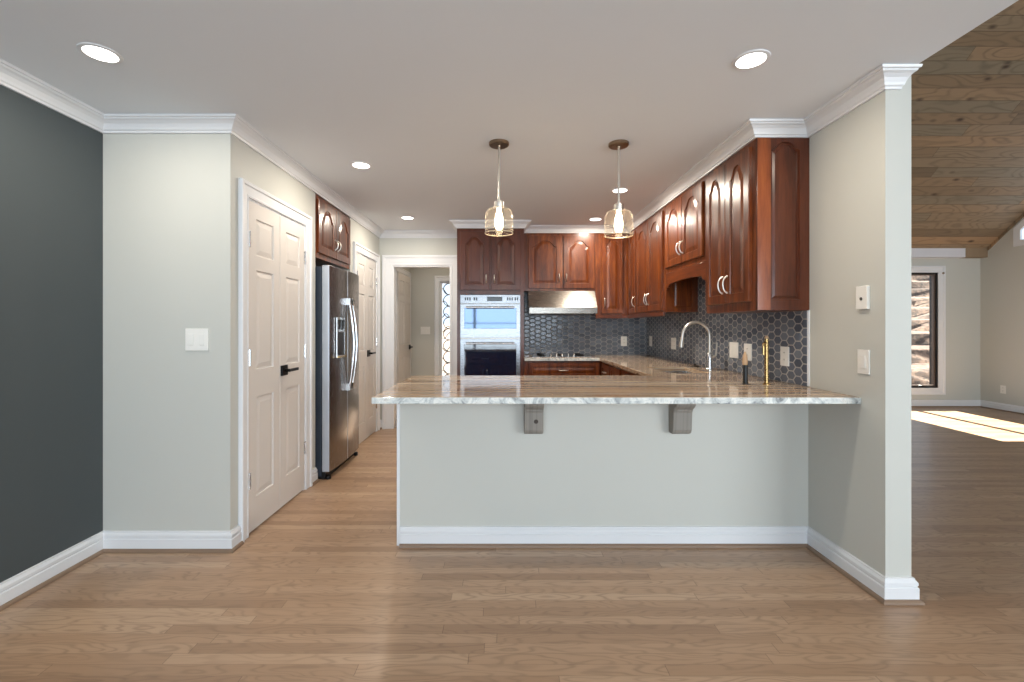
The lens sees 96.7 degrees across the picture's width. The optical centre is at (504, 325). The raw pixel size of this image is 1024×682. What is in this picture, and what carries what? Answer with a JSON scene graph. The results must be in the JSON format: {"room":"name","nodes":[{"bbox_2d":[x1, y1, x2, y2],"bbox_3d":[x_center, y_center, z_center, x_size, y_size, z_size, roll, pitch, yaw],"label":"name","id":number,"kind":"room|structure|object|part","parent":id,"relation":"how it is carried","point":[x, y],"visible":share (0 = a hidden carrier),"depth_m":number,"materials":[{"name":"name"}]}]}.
{"room":"kitchen","nodes":[
{"label":"kitchen","id":0,"kind":"room"},
{"bbox_2d":[0,85,102,582],"bbox_3d":[-2.340,0.052,0.050,0.120,2.440,5.300,0,0,0],"label":"wall","id":1,"kind":"structure","parent":0,"point":[51,162],"depth_m":2.27,"materials":[{"name":"paint"}]},
{"bbox_2d":[0,525,241,605],"bbox_3d":[-1.909,1.216,0.029,0.743,0.112,5.257,0,0,0],"label":"baseboard","id":2,"kind":"structure","parent":1,"relation":"attached to","point":[35,575],"depth_m":2.56,"materials":[{"name":"white paint"}]},
{"bbox_2d":[0,541,243,611],"bbox_3d":[-1.892,1.262,0.029,0.738,0.018,5.257,0,0,0],"label":"trim","id":3,"kind":"structure","parent":1,"relation":"attached to","point":[61,574],"depth_m":2.55,"materials":[{"name":"brown wood"}]},
{"bbox_2d":[103,134,242,530],"bbox_3d":[-1.919,0.052,2.640,0.723,2.440,0.120,0,0,0],"label":"wall","id":4,"kind":"structure","parent":0,"point":[170,201],"depth_m":2.58,"materials":[{"name":"beige paint"}]},
{"bbox_2d":[185,329,208,350],"bbox_3d":[-1.744,0.077,2.574,0.130,0.125,0.010,0,0,0],"label":"light switch","id":5,"kind":"object","parent":4,"relation":"attached to","point":[195,339],"visible":1,"depth_m":2.57,"materials":[{"name":"white plastic"}]},
{"bbox_2d":[243,143,378,468],"bbox_3d":[-1.617,0.052,4.170,0.120,2.440,2.940,0,0,0],"label":"wall","id":6,"kind":"structure","parent":0,"point":[257,169],"depth_m":3.46,"materials":[{"name":"beige paint"}]},
{"bbox_2d":[238,178,311,541],"bbox_3d":[-1.544,0.203,3.140,0.026,2.138,0.966,0,0,0],"label":"trim","id":7,"kind":"structure","parent":6,"relation":"attached to","point":[246,189],"depth_m":2.72,"materials":[{"name":"white paint"}]},
{"bbox_2d":[249,198,305,532],"bbox_3d":[-1.589,0.247,3.140,0.177,2.050,0.790,0,0,0],"label":"door","id":8,"kind":"structure","parent":6,"relation":"in","point":[277,253],"depth_m":3.05,"materials":[{"name":"white paint"}]},
{"bbox_3d":[-1.546,0.310,3.187,0.014,0.072,0.084,0,0,0],"label":"handle","id":9,"kind":"part","parent":8,"relation":"part of","materials":[{"name":"black metal"}]},
{"bbox_3d":[-1.522,0.310,3.244,0.045,0.022,0.136,0,0,0],"label":"lever","id":10,"kind":"part","parent":8,"relation":"part of","materials":[{"name":"black metal"}]},
{"bbox_2d":[312,467,317,482],"bbox_3d":[-1.547,1.216,3.679,0.020,0.112,0.112,0,0,0],"label":"baseboard","id":11,"kind":"structure","parent":6,"relation":"attached to","point":[314,471],"depth_m":3.68,"materials":[{"name":"white paint"}]},
{"bbox_2d":[315,194,349,268],"bbox_3d":[-1.806,-0.829,4.155,0.602,0.521,0.830,0,0,0],"label":"upper cabinet","id":12,"kind":"object","parent":6,"relation":"attached to","point":[332,226],"visible":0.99,"depth_m":4.06,"materials":[{"name":"brown wood"}]},
{"bbox_3d":[-1.550,-0.833,3.962,0.020,0.446,0.381,0,0,0],"label":"door","id":13,"kind":"part","parent":12,"relation":"part of","materials":[{"name":"brown wood"}]},
{"bbox_3d":[-1.550,-0.833,4.348,0.020,0.446,0.381,0,0,0],"label":"door","id":14,"kind":"part","parent":12,"relation":"part of","materials":[{"name":"brown wood"}]},
{"bbox_2d":[353,241,379,430],"bbox_3d":[-1.544,0.203,5.117,0.026,2.138,0.921,0,0,0],"label":"trim","id":15,"kind":"structure","parent":6,"relation":"attached to","point":[357,247],"depth_m":5.51,"materials":[{"name":"white paint"}]},
{"bbox_2d":[357,252,376,443],"bbox_3d":[-1.589,0.247,5.117,0.177,2.050,0.745,0,0,0],"label":"door","id":16,"kind":"structure","parent":6,"relation":"in","point":[366,267],"depth_m":5.14,"materials":[{"name":"white paint"},{"name":"black metal"}]},
{"bbox_2d":[379,238,456,419],"bbox_3d":[-0.290,0.052,5.700,4.100,2.440,0.120,0,0,0],"label":"wall","id":17,"kind":"structure","parent":0,"point":[387,246],"depth_m":5.64,"materials":[{"name":"beige paint"}]},
{"bbox_2d":[382,255,456,428],"bbox_3d":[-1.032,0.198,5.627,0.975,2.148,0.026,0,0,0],"label":"trim","id":18,"kind":"structure","parent":17,"relation":"attached to","point":[388,261],"depth_m":5.63,"materials":[{"name":"white paint"}]},
{"bbox_2d":[524,233,594,292],"bbox_3d":[0.637,-0.750,5.457,0.846,0.678,0.346,0,0,0],"label":"upper cabinet","id":19,"kind":"object","parent":17,"relation":"attached to","point":[552,261],"visible":0.99,"depth_m":5.32,"materials":[{"name":"brown wood"}]},
{"bbox_3d":[0.468,-0.748,5.330,0.391,0.616,0.020,0,0,0],"label":"door","id":20,"kind":"part","parent":19,"relation":"part of","materials":[{"name":"brown wood"}]},
{"bbox_2d":[527,291,597,314],"bbox_3d":[0.658,-0.271,5.378,0.772,0.276,0.505,0,0,0],"label":"range hood","id":21,"kind":"object","parent":19,"relation":"attached to","point":[538,302],"visible":1,"depth_m":5.19,"materials":[{"name":"silver metal"}]},
{"bbox_3d":[0.865,-0.748,5.330,0.356,0.616,0.020,0,0,0],"label":"door","id":22,"kind":"part","parent":19,"relation":"part of","materials":[{"name":"brown wood"}]},
{"bbox_2d":[524,293,646,353],"bbox_3d":[0.983,-0.049,5.636,1.536,0.798,0.008,0,0,0],"label":"backsplash","id":23,"kind":"structure","parent":17,"relation":"attached to","point":[545,334],"depth_m":5.63,"materials":[{"name":"grey tile"}]},
{"bbox_2d":[621,336,626,345],"bbox_3d":[1.471,0.187,5.627,0.075,0.120,0.009,0,0,0],"label":"outlet","id":24,"kind":"object","parent":17,"relation":"attached to","point":[623,338],"visible":1,"depth_m":5.62,"materials":[{"name":"white plastic"}]},
{"bbox_2d":[410,268,449,375],"bbox_3d":[0.070,0.052,7.260,3.380,2.440,0.120,0,0,0],"label":"wall","id":25,"kind":"structure","parent":0,"point":[422,279],"depth_m":7.20,"materials":[{"name":"beige paint"}]},
{"bbox_2d":[421,327,429,333],"bbox_3d":[-1.260,0.072,7.194,0.150,0.120,0.010,0,0,0],"label":"light switch","id":26,"kind":"object","parent":25,"relation":"attached to","point":[424,330],"visible":1,"depth_m":7.19,"materials":[{"name":"white plastic"}]},
{"bbox_2d":[434,276,449,374],"bbox_3d":[-0.885,0.172,7.187,0.460,1.930,0.026,0,0,0],"label":"trim","id":27,"kind":"structure","parent":25,"relation":"attached to","point":[437,279],"depth_m":7.19,"materials":[{"name":"white paint"}]},
{"bbox_2d":[440,281,449,374],"bbox_3d":[-0.885,0.172,7.255,0.290,1.760,0.050,0,0,0],"label":"window","id":28,"kind":"structure","parent":25,"relation":"in","point":[441,282],"depth_m":7.23,"materials":[{"name":"glass"}]},
{"bbox_2d":[0,0,1017,229],"bbox_3d":[-0.579,-1.238,2.300,4.842,0.140,10.040,0,0,0],"label":"ceiling","id":29,"kind":"structure","parent":0,"point":[418,92],"depth_m":2.10,"materials":[{"name":"paint"}]},
{"bbox_2d":[76,42,123,63],"bbox_3d":[-1.730,-1.165,1.947,0.152,0.006,0.152,0,0,0],"label":"recessed light","id":30,"kind":"object","parent":29,"relation":"in","point":[98,52],"visible":1,"depth_m":1.94,"materials":[{"name":"white paint"}]},
{"bbox_2d":[350,161,371,168],"bbox_3d":[-1.044,-1.165,3.300,0.152,0.006,0.152,0,0,0],"label":"recessed light","id":31,"kind":"object","parent":29,"relation":"in","point":[357,164],"visible":1,"depth_m":3.30,"materials":[{"name":"white paint"}]},
{"bbox_2d":[400,216,413,219],"bbox_3d":[-1.050,-1.165,4.900,0.152,0.006,0.152,0,0,0],"label":"recessed light","id":32,"kind":"object","parent":29,"relation":"in","point":[402,217],"visible":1,"depth_m":4.88,"materials":[{"name":"white paint"}]},
{"bbox_2d":[485,139,512,235],"bbox_3d":[-0.038,-0.878,2.900,0.184,0.579,0.184,0,0,0],"label":"pendant lamp","id":33,"kind":"object","parent":29,"relation":"hanging from","point":[498,144],"visible":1,"depth_m":2.88,"materials":[{"name":"brown metal"}]},
{"bbox_3d":[-0.038,-0.969,2.900,0.013,0.338,0.014,0,0,0],"label":"stem","id":34,"kind":"part","parent":33,"relation":"part of","materials":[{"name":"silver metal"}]},
{"bbox_3d":[-0.038,-0.678,2.900,0.054,0.140,0.054,0,0,0],"label":"bulb","id":35,"kind":"part","parent":33,"relation":"part of","materials":[{"name":"white glass"}]},
{"bbox_2d":[588,217,602,220],"bbox_3d":[0.988,-1.165,4.967,0.152,0.006,0.152,0,0,0],"label":"recessed light","id":36,"kind":"object","parent":29,"relation":"in","point":[594,218],"visible":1,"depth_m":4.97,"materials":[{"name":"white paint"}]},
{"bbox_2d":[604,139,633,238],"bbox_3d":[0.727,-0.872,2.910,0.184,0.591,0.184,0,0,0],"label":"pendant lamp","id":37,"kind":"object","parent":29,"relation":"hanging from","point":[619,144],"visible":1,"depth_m":2.89,"materials":[{"name":"brown metal"}]},
{"bbox_3d":[0.727,-0.666,2.910,0.054,0.140,0.054,0,0,0],"label":"bulb","id":38,"kind":"part","parent":37,"relation":"part of","materials":[{"name":"white glass"}]},
{"bbox_3d":[0.727,-0.963,2.910,0.013,0.350,0.014,0,0,0],"label":"stem","id":39,"kind":"part","parent":37,"relation":"part of","materials":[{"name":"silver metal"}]},
{"bbox_2d":[611,187,628,192],"bbox_3d":[0.988,-1.165,3.910,0.152,0.006,0.152,0,0,0],"label":"recessed light","id":40,"kind":"object","parent":29,"relation":"in","point":[622,189],"visible":0.88,"depth_m":3.91,"materials":[{"name":"white paint"}]},
{"bbox_2d":[732,49,770,69],"bbox_3d":[1.078,-1.165,1.994,0.152,0.006,0.152,0,0,0],"label":"recessed light","id":41,"kind":"object","parent":29,"relation":"in","point":[750,59],"visible":1,"depth_m":1.99,"materials":[{"name":"white paint"}]},
{"bbox_2d":[0,407,1023,681],"bbox_3d":[2.295,1.332,2.300,10.590,0.120,10.040,0,0,0],"label":"floor","id":42,"kind":"structure","parent":0,"point":[323,589],"depth_m":2.03,"materials":[{"name":"brown wood"}]},
{"bbox_2d":[315,265,358,478],"bbox_3d":[-1.809,0.385,4.135,0.922,1.775,0.760,0,0,0],"label":"refrigerator","id":43,"kind":"object","parent":42,"relation":"on","point":[336,289],"visible":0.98,"depth_m":3.86,"materials":[{"name":"metal"}]},
{"bbox_3d":[-1.470,0.351,3.943,0.083,1.709,0.376,0,0,0],"label":"door","id":44,"kind":"part","parent":43,"relation":"part of","materials":[{"name":"silver metal"}]},
{"bbox_3d":[-1.423,-0.011,3.960,0.002,0.085,0.150,0,0,0],"label":"dispenser panel","id":45,"kind":"part","parent":43,"relation":"part of","materials":[{"name":"silver metal"}]},
{"bbox_3d":[-1.389,0.165,4.095,0.083,0.825,0.034,0,0,0],"label":"handle","id":46,"kind":"part","parent":43,"relation":"part of","materials":[{"name":"silver metal"}]},
{"bbox_3d":[-1.470,0.351,4.327,0.083,1.709,0.376,0,0,0],"label":"door","id":47,"kind":"part","parent":43,"relation":"part of","materials":[{"name":"silver metal"}]},
{"bbox_3d":[-1.389,0.165,4.175,0.083,0.825,0.034,0,0,0],"label":"handle","id":48,"kind":"part","parent":43,"relation":"part of","materials":[{"name":"silver metal"}]},
{"bbox_2d":[457,228,523,374],"bbox_3d":[-0.162,0.091,5.327,0.748,2.361,0.606,0,0,0],"label":"tall cabinet","id":49,"kind":"object","parent":42,"relation":"on","point":[486,264],"visible":0.72,"depth_m":5.06,"materials":[{"name":"brown wood"}]},
{"bbox_3d":[-0.338,-0.726,5.069,0.320,0.651,0.020,0,0,0],"label":"door","id":50,"kind":"part","parent":49,"relation":"part of","materials":[{"name":"brown wood"}]},
{"bbox_2d":[460,295,519,374],"bbox_3d":[-0.164,0.280,5.289,0.667,1.253,0.582,0,0,0],"label":"double oven","id":51,"kind":"object","parent":49,"relation":"in","point":[489,324],"visible":0.83,"depth_m":5.06,"materials":[{"name":"silver metal"}]},
{"bbox_3d":[-0.164,0.520,5.069,0.667,0.753,0.029,0,0,0],"label":"door","id":52,"kind":"part","parent":51,"relation":"part of","materials":[{"name":"black glass"}]},
{"bbox_3d":[-0.164,0.190,5.027,0.533,0.024,0.058,0,0,0],"label":"handle","id":53,"kind":"part","parent":51,"relation":"part of","materials":[{"name":"silver metal"}]},
{"bbox_3d":[-0.164,-0.057,5.069,0.667,0.373,0.029,0,0,0],"label":"door","id":54,"kind":"part","parent":51,"relation":"part of","materials":[{"name":"silver metal"}]},
{"bbox_3d":[-0.164,-0.206,5.027,0.533,0.024,0.058,0,0,0],"label":"handle","id":55,"kind":"part","parent":51,"relation":"part of","materials":[{"name":"silver metal"}]},
{"bbox_3d":[-0.164,-0.298,5.071,0.667,0.097,0.025,0,0,0],"label":"control panel","id":56,"kind":"part","parent":51,"relation":"part of","materials":[{"name":"silver metal"}]},
{"bbox_3d":[0.010,-0.726,5.069,0.320,0.651,0.020,0,0,0],"label":"door","id":57,"kind":"part","parent":49,"relation":"part of","materials":[{"name":"brown wood"}]},
{"bbox_2d":[524,361,601,374],"bbox_3d":[0.648,0.830,5.317,0.870,0.885,0.626,0,0,0],"label":"base cabinet","id":58,"kind":"object","parent":42,"relation":"on","point":[530,367],"visible":0.29,"depth_m":5.04,"materials":[{"name":"brown wood"}]},
{"bbox_2d":[372,354,860,403],"bbox_3d":[0.550,0.369,3.939,2.420,0.034,3.386,0,0,0],"label":"countertop","id":59,"kind":"structure","parent":58,"relation":"on","point":[650,385],"depth_m":2.56,"materials":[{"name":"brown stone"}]},
{"bbox_2d":[530,353,592,357],"bbox_3d":[0.645,0.330,5.305,0.670,0.044,0.510,0,0,0],"label":"cooktop","id":60,"kind":"object","parent":59,"relation":"in","point":[538,355],"visible":1,"depth_m":5.10,"materials":[{"name":"silver metal"}]},
{"bbox_2d":[662,371,690,372],"bbox_3d":[1.380,0.475,3.655,0.384,0.178,0.554,0,0,0],"label":"sink","id":61,"kind":"object","parent":59,"relation":"in","point":[662,371],"visible":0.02,"depth_m":3.91,"materials":[{"name":"silver metal"}]},
{"bbox_2d":[679,321,717,369],"bbox_3d":[1.551,0.154,3.660,0.300,0.395,0.060,0,0,0],"label":"faucet","id":62,"kind":"object","parent":59,"relation":"on","point":[709,365],"visible":1,"depth_m":3.65,"materials":[{"name":"silver metal"}]},
{"bbox_3d":[1.536,0.087,3.660,0.243,0.261,0.025,0,0,0],"label":"spout","id":63,"kind":"part","parent":62,"relation":"part of","materials":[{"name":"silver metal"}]},
{"bbox_3d":[1.679,0.196,3.643,0.045,0.129,0.020,0,0,23],"label":"lever","id":64,"kind":"part","parent":62,"relation":"part of","materials":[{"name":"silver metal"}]},
{"bbox_2d":[742,352,748,383],"bbox_3d":[1.458,0.253,2.760,0.036,0.198,0.036,0,0,0],"label":"pepper mill","id":65,"kind":"object","parent":59,"relation":"on","point":[745,358],"visible":1,"depth_m":2.75,"materials":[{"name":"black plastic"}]},
{"bbox_2d":[762,336,770,384],"bbox_3d":[1.570,0.205,2.733,0.042,0.293,0.071,0,0,30],"label":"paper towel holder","id":66,"kind":"object","parent":59,"relation":"on","point":[765,346],"visible":1,"depth_m":2.73,"materials":[{"name":"gold metal"}]},
{"bbox_3d":[1.560,0.132,2.730,0.059,0.080,0.014,0,0,-40],"label":"spout","id":67,"kind":"part","parent":66,"relation":"part of","materials":[{"name":"gold metal"}]},
{"bbox_3d":[1.578,0.182,2.745,0.022,0.210,0.023,0,0,0],"label":"stem","id":68,"kind":"part","parent":66,"relation":"part of","materials":[{"name":"gold metal"}]},
{"bbox_2d":[601,362,621,374],"bbox_3d":[1.390,0.830,4.920,0.722,0.885,1.420,0,0,0],"label":"base cabinet","id":69,"kind":"object","parent":42,"relation":"on","point":[606,369],"visible":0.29,"depth_m":4.66,"materials":[{"name":"brown wood"}]},
{"bbox_3d":[1.075,0.492,4.840,0.020,0.166,0.366,0,0,0],"label":"drawer","id":70,"kind":"part","parent":69,"relation":"part of","materials":[{"name":"brown wood"}]},
{"bbox_3d":[1.075,0.492,4.435,0.020,0.166,0.376,0,0,0],"label":"drawer","id":71,"kind":"part","parent":69,"relation":"part of","materials":[{"name":"brown wood"}]},
{"bbox_2d":[622,369,636,374],"bbox_3d":[1.390,0.830,3.705,0.722,0.885,1.005,0,0,0],"label":"base cabinet","id":72,"kind":"object","parent":42,"relation":"on","point":[624,372],"visible":0.02,"depth_m":4.03,"materials":[{"name":"brown wood"}]},
{"bbox_2d":[400,404,807,525],"bbox_3d":[0.576,0.830,2.690,2.369,0.884,0.100,0,0,0],"label":"wall","id":73,"kind":"structure","parent":0,"point":[461,464],"depth_m":2.64,"materials":[{"name":"beige paint"}]},
{"bbox_2d":[397,404,399,545],"bbox_3d":[-0.618,0.830,2.693,0.018,0.884,0.123,0,0,0],"label":"trim","id":74,"kind":"structure","parent":73,"relation":"attached to","point":[398,405],"depth_m":2.63,"materials":[{"name":"white paint"}]},
{"bbox_2d":[524,404,543,433],"bbox_3d":[0.163,0.501,2.573,0.108,0.227,0.132,0,0,0],"label":"corbel","id":75,"kind":"object","parent":73,"relation":"attached to","point":[533,413],"visible":0.8,"depth_m":2.56,"materials":[{"name":"grey wood"}]},
{"bbox_2d":[669,404,695,433],"bbox_3d":[1.002,0.501,2.573,0.108,0.227,0.132,0,0,0],"label":"corbel","id":76,"kind":"object","parent":73,"relation":"attached to","point":[680,415],"visible":0.84,"depth_m":2.56,"materials":[{"name":"grey wood"}]},
{"bbox_2d":[807,76,910,576],"bbox_3d":[1.820,-2.028,4.688,0.120,6.600,5.165,0,0,0],"label":"wall","id":77,"kind":"structure","parent":0,"point":[859,455],"depth_m":2.23,"materials":[{"name":"beige paint"}]},
{"bbox_2d":[0,58,922,237],"bbox_3d":[-0.210,-1.129,1.520,4.140,0.077,8.240,0,0,0],"label":"trim","id":78,"kind":"structure","parent":77,"relation":"attached to","point":[884,77],"depth_m":2.57,"materials":[{"name":"white paint"}]},
{"bbox_2d":[591,206,697,317],"bbox_3d":[1.406,-0.590,4.876,0.688,0.999,1.508,0,0,0],"label":"upper cabinet","id":79,"kind":"object","parent":77,"relation":"attached to","point":[630,272],"visible":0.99,"depth_m":4.86,"materials":[{"name":"brown wood"}]},
{"bbox_3d":[1.255,-0.601,5.330,0.246,0.911,0.020,0,0,0],"label":"door","id":80,"kind":"part","parent":79,"relation":"part of","materials":[{"name":"brown wood"}]},
{"bbox_3d":[1.259,-0.109,4.737,0.394,0.038,1.215,0,0,0],"label":"light rail","id":81,"kind":"part","parent":79,"relation":"part of","materials":[{"name":"brown wood"}]},
{"bbox_3d":[1.446,-0.601,5.157,0.020,0.911,0.281,0,0,0],"label":"door","id":82,"kind":"part","parent":79,"relation":"part of","materials":[{"name":"brown wood"}]},
{"bbox_3d":[1.446,-0.601,4.785,0.020,0.911,0.406,0,0,0],"label":"door","id":83,"kind":"part","parent":79,"relation":"part of","materials":[{"name":"brown wood"}]},
{"bbox_3d":[1.446,-0.601,4.375,0.020,0.911,0.406,0,0,0],"label":"door","id":84,"kind":"part","parent":79,"relation":"part of","materials":[{"name":"brown wood"}]},
{"bbox_3d":[1.603,-0.299,4.126,0.291,0.344,0.008,0,0,0],"label":"panel","id":85,"kind":"part","parent":79,"relation":"part of","materials":[{"name":"brown wood"}]},
{"bbox_2d":[649,336,651,345],"bbox_3d":[1.747,0.182,5.460,0.009,0.120,0.090,0,0,0],"label":"outlet","id":86,"kind":"object","parent":77,"relation":"attached to","point":[650,337],"visible":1,"depth_m":5.45,"materials":[{"name":"white plastic"}]},
{"bbox_2d":[671,338,675,349],"bbox_3d":[1.747,0.182,4.720,0.009,0.120,0.130,0,0,0],"label":"outlet","id":87,"kind":"object","parent":77,"relation":"attached to","point":[673,340],"visible":1,"depth_m":4.71,"materials":[{"name":"white plastic"}]},
{"bbox_2d":[665,175,706,289],"bbox_3d":[1.575,-0.709,3.703,0.350,0.761,0.831,0,0,0],"label":"upper cabinet","id":88,"kind":"object","parent":77,"relation":"attached to","point":[685,216],"visible":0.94,"depth_m":3.61,"materials":[{"name":"brown wood"}]},
{"bbox_3d":[1.446,-0.785,3.897,0.020,0.541,0.381,0,0,0],"label":"door","id":89,"kind":"part","parent":88,"relation":"part of","materials":[{"name":"brown wood"}]},
{"bbox_3d":[1.446,-0.785,3.513,0.020,0.541,0.381,0,0,0],"label":"door","id":90,"kind":"part","parent":88,"relation":"part of","materials":[{"name":"brown wood"}]},
{"bbox_2d":[399,406,1023,604],"bbox_3d":[3.422,1.262,2.265,8.058,0.018,9.730,0,0,0],"label":"trim","id":91,"kind":"structure","parent":77,"relation":"attached to","point":[880,599],"depth_m":2.61,"materials":[{"name":"brown wood"}]},
{"bbox_2d":[400,400,1023,598],"bbox_3d":[3.432,1.216,2.275,8.077,0.112,9.749,0,0,0],"label":"baseboard","id":92,"kind":"structure","parent":77,"relation":"attached to","point":[885,587],"depth_m":2.62,"materials":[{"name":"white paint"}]},
{"bbox_2d":[647,276,806,385],"bbox_3d":[1.756,-0.089,4.141,0.008,0.878,2.997,0,0,0],"label":"backsplash","id":93,"kind":"structure","parent":77,"relation":"attached to","point":[789,328],"depth_m":3.46,"materials":[{"name":"grey tile"}]},
{"bbox_2d":[729,342,738,357],"bbox_3d":[1.746,0.184,3.475,0.010,0.120,0.130,0,0,0],"label":"light switch","id":94,"kind":"object","parent":77,"relation":"attached to","point":[733,346],"visible":1,"depth_m":3.46,"materials":[{"name":"white plastic"}]},
{"bbox_2d":[744,343,751,360],"bbox_3d":[1.747,0.187,3.275,0.009,0.120,0.100,0,0,0],"label":"outlet","id":95,"kind":"object","parent":77,"relation":"attached to","point":[747,347],"visible":0.77,"depth_m":3.26,"materials":[{"name":"white plastic"}]},
{"bbox_2d":[706,138,808,313],"bbox_3d":[1.580,-0.590,2.954,0.360,0.999,0.662,0,0,0],"label":"upper cabinet","id":96,"kind":"object","parent":77,"relation":"attached to","point":[757,200],"visible":1,"depth_m":2.63,"materials":[{"name":"brown wood"}]},
{"bbox_3d":[1.446,-0.601,3.115,0.020,0.911,0.286,0,0,0],"label":"door","id":97,"kind":"part","parent":96,"relation":"part of","materials":[{"name":"brown wood"}]},
{"bbox_3d":[1.420,-0.268,3.003,0.039,0.122,0.014,0,0,0],"label":"handle","id":98,"kind":"part","parent":96,"relation":"part of","materials":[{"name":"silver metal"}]},
{"bbox_3d":[1.420,-0.268,2.937,0.039,0.122,0.014,0,0,0],"label":"handle","id":99,"kind":"part","parent":96,"relation":"part of","materials":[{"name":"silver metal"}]},
{"bbox_3d":[1.446,-0.601,2.825,0.020,0.911,0.286,0,0,0],"label":"door","id":100,"kind":"part","parent":96,"relation":"part of","materials":[{"name":"brown wood"}]},
{"bbox_3d":[1.608,-0.589,2.633,0.304,0.998,0.014,0,0,0],"label":"panel","id":101,"kind":"part","parent":96,"relation":"part of","materials":[{"name":"brown wood"}]},
{"bbox_2d":[780,346,788,365],"bbox_3d":[1.747,0.189,2.843,0.009,0.120,0.085,0,0,0],"label":"outlet","id":102,"kind":"object","parent":77,"relation":"attached to","point":[784,351],"visible":1,"depth_m":2.84,"materials":[{"name":"white plastic"}]},
{"bbox_2d":[807,310,809,385],"bbox_3d":[1.757,0.128,2.635,0.006,0.441,0.014,0,0,0],"label":"trim","id":103,"kind":"structure","parent":77,"relation":"attached to","point":[808,311],"depth_m":2.63,"materials":[{"name":"white paint"}]},
{"bbox_2d":[856,285,869,309],"bbox_3d":[1.750,-0.139,2.228,0.018,0.115,0.072,0,0,0],"label":"thermostat","id":104,"kind":"object","parent":77,"relation":"attached to","point":[862,292],"visible":1,"depth_m":2.22,"materials":[{"name":"white plastic"}]},
{"bbox_2d":[857,349,869,374],"bbox_3d":[1.754,0.175,2.228,0.010,0.120,0.073,0,0,0],"label":"light switch","id":105,"kind":"object","parent":77,"relation":"attached to","point":[863,356],"visible":1,"depth_m":2.22,"materials":[{"name":"white plastic"}]},
{"bbox_2d":[911,258,979,399],"bbox_3d":[4.735,0.042,7.210,5.710,2.460,0.120,0,0,0],"label":"wall","id":106,"kind":"structure","parent":0,"point":[962,274],"depth_m":7.15,"materials":[{"name":"beige paint"}]},
{"bbox_2d":[911,272,944,387],"bbox_3d":[6.221,0.064,7.186,1.321,1.816,0.168,0,0,0],"label":"window","id":107,"kind":"structure","parent":106,"relation":"in","point":[933,277],"depth_m":7.17,"materials":[{"name":"black plastic"}]},
{"bbox_3d":[6.180,0.067,7.190,1.200,1.770,0.040,0,0,0],"label":"frame","id":108,"kind":"part","parent":107,"relation":"part of","materials":[{"name":"white wood"}]},
{"bbox_2d":[911,266,945,394],"bbox_3d":[6.180,0.067,7.137,1.450,2.020,0.026,0,0,0],"label":"trim","id":109,"kind":"structure","parent":106,"relation":"attached to","point":[941,390],"depth_m":7.13,"materials":[{"name":"white paint"}]},
{"bbox_2d":[911,0,1023,248],"bbox_3d":[4.726,-3.222,2.275,5.768,4.463,10.030,0,0,0],"label":"wood plank ceiling","id":110,"kind":"structure","parent":0,"point":[967,97],"depth_m":5.69,"materials":[{"name":"brown wood"}]},
{"bbox_2d":[911,248,987,257],"bbox_3d":[4.680,-1.141,7.095,5.580,0.155,0.110,0,0,0],"label":"ceiling beam","id":111,"kind":"structure","parent":110,"relation":"attached to","point":[915,252],"depth_m":7.04,"materials":[{"name":"white paint"}]},
{"bbox_2d":[980,217,1023,406],"bbox_3d":[7.495,-2.028,2.275,0.050,6.600,9.990,0,0,0],"label":"wall","id":112,"kind":"structure","parent":0,"point":[1002,271],"depth_m":6.83,"materials":[{"name":"beige paint"}]},
{"bbox_2d":[1000,385,1005,393],"bbox_3d":[7.465,0.952,6.820,0.009,0.120,0.075,0,0,0],"label":"outlet","id":113,"kind":"object","parent":112,"relation":"attached to","point":[1002,388],"visible":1,"depth_m":6.82,"materials":[{"name":"white plastic"}]},
{"bbox_2d":[987,213,1023,250],"bbox_3d":[7.460,-3.210,4.652,0.020,4.087,4.755,0,0,0],"label":"trim","id":114,"kind":"structure","parent":112,"relation":"attached to","point":[1021,216],"depth_m":6.77,"materials":[{"name":"brown wood"}]},
{"bbox_2d":[1013,219,1023,246],"bbox_3d":[7.466,-1.956,5.893,0.032,1.586,1.555,0,0,0],"label":"window","id":115,"kind":"structure","parent":112,"relation":"in","point":[1017,230],"depth_m":6.60,"materials":[{"name":"white paint"}]},
{"bbox_3d":[-1.560,0.052,6.480,0.120,2.440,1.440,0,0,0],"label":"wall","id":116,"kind":"structure","parent":0,"visible":0},
{"bbox_2d":[396,268,410,418],"bbox_3d":[-1.487,0.220,6.675,0.026,2.105,0.950,0,0,0],"label":"trim","id":117,"kind":"structure","parent":116,"relation":"attached to","point":[401,270],"depth_m":6.49,"materials":[{"name":"white paint"}]},
{"bbox_2d":[397,272,412,383],"bbox_3d":[-1.458,0.256,6.675,0.081,2.014,0.796,0,0,0],"label":"door","id":118,"kind":"structure","parent":116,"relation":"in","point":[403,281],"depth_m":6.60,"materials":[{"name":"white paint"}]},
{"label":"outside","id":119,"kind":"structure","parent":0,"visible":0},
{"bbox_2d":[442,276,928,384],"bbox_3d":[13.000,-4.079,24.600,54.000,11.274,34.000,0,0,0],"label":"ground","id":120,"kind":"structure","parent":119,"point":[919,284],"depth_m":11.83,"materials":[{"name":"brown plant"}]}
]}

